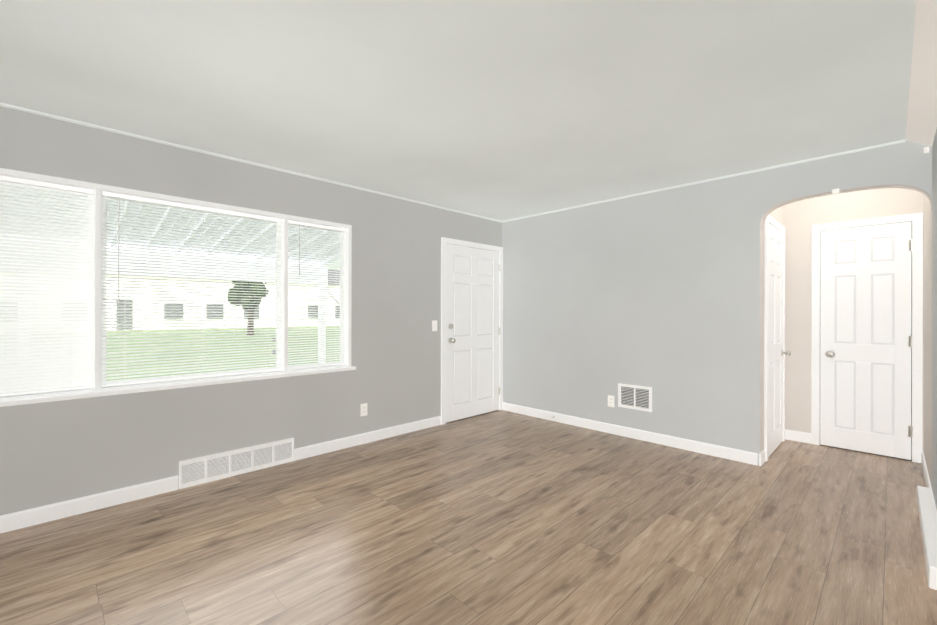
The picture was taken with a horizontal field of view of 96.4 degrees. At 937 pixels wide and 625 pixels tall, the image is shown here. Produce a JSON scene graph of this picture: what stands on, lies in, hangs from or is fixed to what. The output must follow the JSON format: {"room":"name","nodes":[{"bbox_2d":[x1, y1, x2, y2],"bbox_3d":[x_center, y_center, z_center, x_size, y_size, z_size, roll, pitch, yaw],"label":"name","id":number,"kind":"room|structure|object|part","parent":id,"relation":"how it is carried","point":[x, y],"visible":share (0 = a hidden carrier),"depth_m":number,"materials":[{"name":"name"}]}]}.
{"room":"empty living room","nodes":[
{"label":"empty living room","id":0,"kind":"room"},
{"bbox_2d":[0,106,501,515],"bbox_3d":[-1.910,0.033,3.223,7.020,2.420,0.200,0,0,-45],"label":"wall","id":1,"kind":"structure","parent":0,"point":[53,452],"depth_m":3.21,"materials":[{"name":"grey paint"}]},
{"bbox_2d":[0,475,177,533],"bbox_3d":[-3.115,1.192,1.882,3.025,0.097,0.013,0,0,-45],"label":"baseboard","id":2,"kind":"structure","parent":1,"relation":"attached to","point":[38,515],"depth_m":2.60,"materials":[{"name":"white wood"}]},
{"bbox_2d":[0,168,351,400],"bbox_3d":[-1.973,-0.142,3.091,2.385,1.340,0.118,0,0,-45],"label":"window","id":3,"kind":"structure","parent":1,"relation":"in","point":[98,236],"depth_m":3.01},
{"bbox_2d":[0,175,93,395],"bbox_3d":[-2.585,-0.151,2.467,0.564,1.253,0.028,0,0,-45],"label":"window blind","id":4,"kind":"object","parent":3,"relation":"attached to","point":[47,369],"visible":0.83,"depth_m":2.51,"materials":[{"name":"white plastic"}]},
{"bbox_2d":[102,191,282,386],"bbox_3d":[-1.943,-0.150,3.079,1.130,1.253,0.062,0,0,-45],"label":"window blind","id":5,"kind":"object","parent":3,"relation":"attached to","point":[172,204],"visible":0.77,"depth_m":3.01,"materials":[{"name":"plastic"}]},
{"bbox_2d":[288,220,345,368],"bbox_3d":[-1.322,-0.148,3.694,0.539,1.253,0.062,0,0,-45],"label":"window blind","id":6,"kind":"object","parent":3,"relation":"attached to","point":[316,226],"visible":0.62,"depth_m":3.69,"materials":[{"name":"plastic"}]},
{"bbox_2d":[0,366,355,406],"bbox_3d":[-1.961,0.514,3.078,2.445,0.028,0.155,0,0,-45],"label":"window sill","id":7,"kind":"structure","parent":1,"relation":"attached to","point":[13,402],"depth_m":2.83,"materials":[{"name":"white wood"}]},
{"bbox_2d":[179,438,293,488],"bbox_3d":[-1.750,1.146,3.231,0.803,0.195,0.016,0,0,-45],"label":"air vent","id":8,"kind":"object","parent":1,"relation":"in","point":[208,468],"visible":1,"depth_m":3.19,"materials":[{"name":"white metal"}]},
{"bbox_2d":[360,403,366,415],"bbox_3d":[-0.993,0.925,3.986,0.072,0.117,0.007,0,0,-45],"label":"electrical outlet","id":9,"kind":"object","parent":1,"relation":"attached to","point":[364,409],"visible":1,"depth_m":3.98,"materials":[{"name":"white plastic"}]},
{"bbox_2d":[294,416,440,460],"bbox_3d":[-0.886,1.196,4.089,1.622,0.097,0.013,0,0,-45],"label":"baseboard","id":10,"kind":"structure","parent":1,"relation":"attached to","point":[346,442],"depth_m":3.96,"materials":[{"name":"white wood"}]},
{"bbox_2d":[432,320,436,330],"bbox_3d":[-0.367,0.146,4.599,0.072,0.117,0.015,0,0,-45],"label":"light switch","id":11,"kind":"object","parent":1,"relation":"attached to","point":[434,325],"visible":1,"depth_m":4.60,"materials":[{"name":"white plastic"}]},
{"bbox_2d":[441,237,502,424],"bbox_3d":[0.067,0.205,5.020,1.038,2.084,0.022,0,0,-45],"label":"door frame","id":12,"kind":"structure","parent":1,"relation":"attached to","point":[444,240],"depth_m":4.68,"materials":[{"name":"white wood"}]},
{"bbox_2d":[446,244,499,422],"bbox_3d":[0.097,0.232,5.004,0.930,2.010,0.089,0,0,-45],"label":"entry door","id":13,"kind":"structure","parent":1,"relation":"in","point":[472,333],"depth_m":4.99,"materials":[{"name":"white wood"}]},
{"bbox_2d":[0,0,916,220],"bbox_3d":[-0.198,-1.249,2.158,7.950,0.150,4.120,0,0,-45],"label":"ceiling","id":14,"kind":"structure","parent":0,"point":[502,110],"depth_m":2.16,"materials":[{"name":"paint"}]},
{"bbox_2d":[0,102,905,222],"bbox_3d":[-0.615,-1.166,1.831,6.500,0.018,3.598,0,0,-45],"label":"bead","id":15,"kind":"object","parent":14,"relation":"attached to","point":[9,106],"visible":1,"depth_m":3.28,"materials":[{"name":"paint"}]},
{"bbox_2d":[906,0,936,145],"bbox_3d":[1.067,-1.135,0.879,7.550,0.075,0.122,0,0,-45],"label":"cove","id":16,"kind":"object","parent":14,"relation":"attached to","point":[921,127],"depth_m":2.05,"materials":[{"name":"paint"}]},
{"bbox_2d":[0,410,936,624],"bbox_3d":[-0.203,1.296,2.157,7.950,0.100,4.120,0,0,-45],"label":"floor","id":17,"kind":"structure","parent":0,"point":[500,517],"depth_m":2.27,"materials":[{"name":"brown wood"}]},
{"bbox_2d":[502,140,931,464],"bbox_3d":[1.778,0.040,4.117,0.120,2.420,3.720,0,0,-45],"label":"wall","id":18,"kind":"structure","parent":0,"point":[660,293],"depth_m":3.96,"materials":[{"name":"grey paint"}]},
{"bbox_2d":[608,395,613,406],"bbox_3d":[1.473,0.916,4.332,0.007,0.117,0.072,0,0,-45],"label":"electrical outlet","id":19,"kind":"object","parent":18,"relation":"attached to","point":[610,400],"visible":1,"depth_m":4.33,"materials":[{"name":"white plastic"}]},
{"bbox_2d":[502,402,763,465],"bbox_3d":[1.408,1.201,4.394,0.013,0.097,2.768,0,0,-45],"label":"baseboard","id":20,"kind":"structure","parent":18,"relation":"attached to","point":[676,442],"depth_m":4.06,"materials":[{"name":"white wood"}]},
{"bbox_2d":[618,383,651,411],"bbox_3d":[1.646,0.840,4.153,0.014,0.239,0.339,0,0,-45],"label":"air vent","id":21,"kind":"object","parent":18,"relation":"in","point":[636,397],"visible":1,"depth_m":4.15,"materials":[{"name":"white metal"}]},
{"bbox_2d":[832,188,838,193],"bbox_3d":[2.702,-0.893,3.085,0.022,0.032,0.040,0,0,-45],"label":"hook","id":22,"kind":"object","parent":18,"relation":"attached to","point":[834,191],"visible":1,"depth_m":3.08,"materials":[{"name":"white plastic"}]},
{"bbox_2d":[763,206,782,449],"bbox_3d":[2.824,0.042,3.949,1.130,2.420,0.120,0,0,-45],"label":"wall","id":23,"kind":"structure","parent":0,"point":[777,214],"depth_m":3.53,"materials":[{"name":"beige paint"}]},
{"bbox_2d":[764,215,784,461],"bbox_3d":[2.794,0.209,3.816,0.838,2.084,0.022,0,0,-45],"label":"door frame","id":24,"kind":"structure","parent":23,"relation":"attached to","point":[774,222],"depth_m":3.53,"materials":[{"name":"white wood"}]},
{"bbox_2d":[768,223,790,456],"bbox_3d":[2.817,0.237,3.792,0.710,2.010,0.089,0,0,-45],"label":"hall door","id":25,"kind":"structure","parent":23,"relation":"in","point":[776,352],"depth_m":3.80,"materials":[{"name":"white wood"}]},
{"bbox_3d":[3.025,0.387,3.987,0.064,0.064,0.072,0,0,-45],"label":"knob","id":26,"kind":"part","parent":25,"relation":"part of","materials":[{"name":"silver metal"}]},
{"bbox_2d":[783,188,923,450],"bbox_3d":[3.529,0.043,3.898,0.200,2.420,0.945,0,0,-45],"label":"wall","id":27,"kind":"structure","parent":0,"point":[801,218],"depth_m":4.04,"materials":[{"name":"beige paint"}]},
{"bbox_2d":[820,222,912,459],"bbox_3d":[3.507,0.238,3.711,0.089,2.010,0.610,0,0,-45],"label":"hall door","id":28,"kind":"structure","parent":27,"relation":"in","point":[866,341],"depth_m":3.72,"materials":[{"name":"white wood"}]},
{"bbox_2d":[811,213,922,462],"bbox_3d":[3.523,0.211,3.741,0.022,2.084,0.718,0,0,-45],"label":"door frame","id":29,"kind":"structure","parent":27,"relation":"attached to","point":[916,219],"depth_m":3.54,"materials":[{"name":"white wood"}]},
{"bbox_2d":[923,129,936,508],"bbox_3d":[1.178,0.038,0.764,7.950,2.420,0.200,0,0,-45],"label":"wall","id":30,"kind":"structure","parent":0,"point":[930,354],"depth_m":2.80,"materials":[{"name":"grey paint"}]},
{"bbox_2d":[923,147,928,153],"bbox_3d":[3.011,-1.067,2.757,0.044,0.038,0.025,0,0,-45],"label":"bracket","id":31,"kind":"object","parent":30,"relation":"attached to","point":[925,150],"visible":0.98,"depth_m":2.75,"materials":[{"name":"white plastic"}]},
{"bbox_2d":[917,451,936,589],"bbox_3d":[1.082,1.197,0.859,7.550,0.102,0.068,0,0,-45],"label":"baseboard","id":32,"kind":"structure","parent":30,"relation":"attached to","point":[927,511],"depth_m":2.28,"materials":[{"name":"white wood"}]},
{"label":"outside","id":33,"kind":"structure","parent":0,"visible":0},
{"bbox_2d":[0,326,339,380],"bbox_3d":[-41.900,1.606,48.136,140.000,0.050,119.700,0,0,-45],"label":"lawn","id":34,"kind":"structure","parent":33,"point":[206,349],"depth_m":18.57,"materials":[{"name":"green plant"}]},
{"bbox_2d":[0,270,339,331],"bbox_3d":[-41.864,-2.122,32.474,83.000,7.400,11.200,0,0,-45],"label":"house","id":35,"kind":"structure","parent":34,"relation":"on","point":[335,272],"depth_m":40.32,"materials":[{"name":"white"}]},
{"bbox_2d":[0,184,339,362],"bbox_3d":[-3.079,0.181,4.305,5.383,2.920,2.938,0,0,-45],"label":"porch","id":36,"kind":"object","parent":34,"relation":"on","point":[110,209],"depth_m":5.19,"materials":[{"name":"white wood"}]},
{"bbox_2d":[227,281,268,334],"bbox_3d":[-15.299,-0.707,29.268,2.630,4.662,2.864,0,0,-45],"label":"tree","id":37,"kind":"object","parent":34,"relation":"on","point":[247,297],"depth_m":28.52,"materials":[{"name":"green plant"}]}
]}

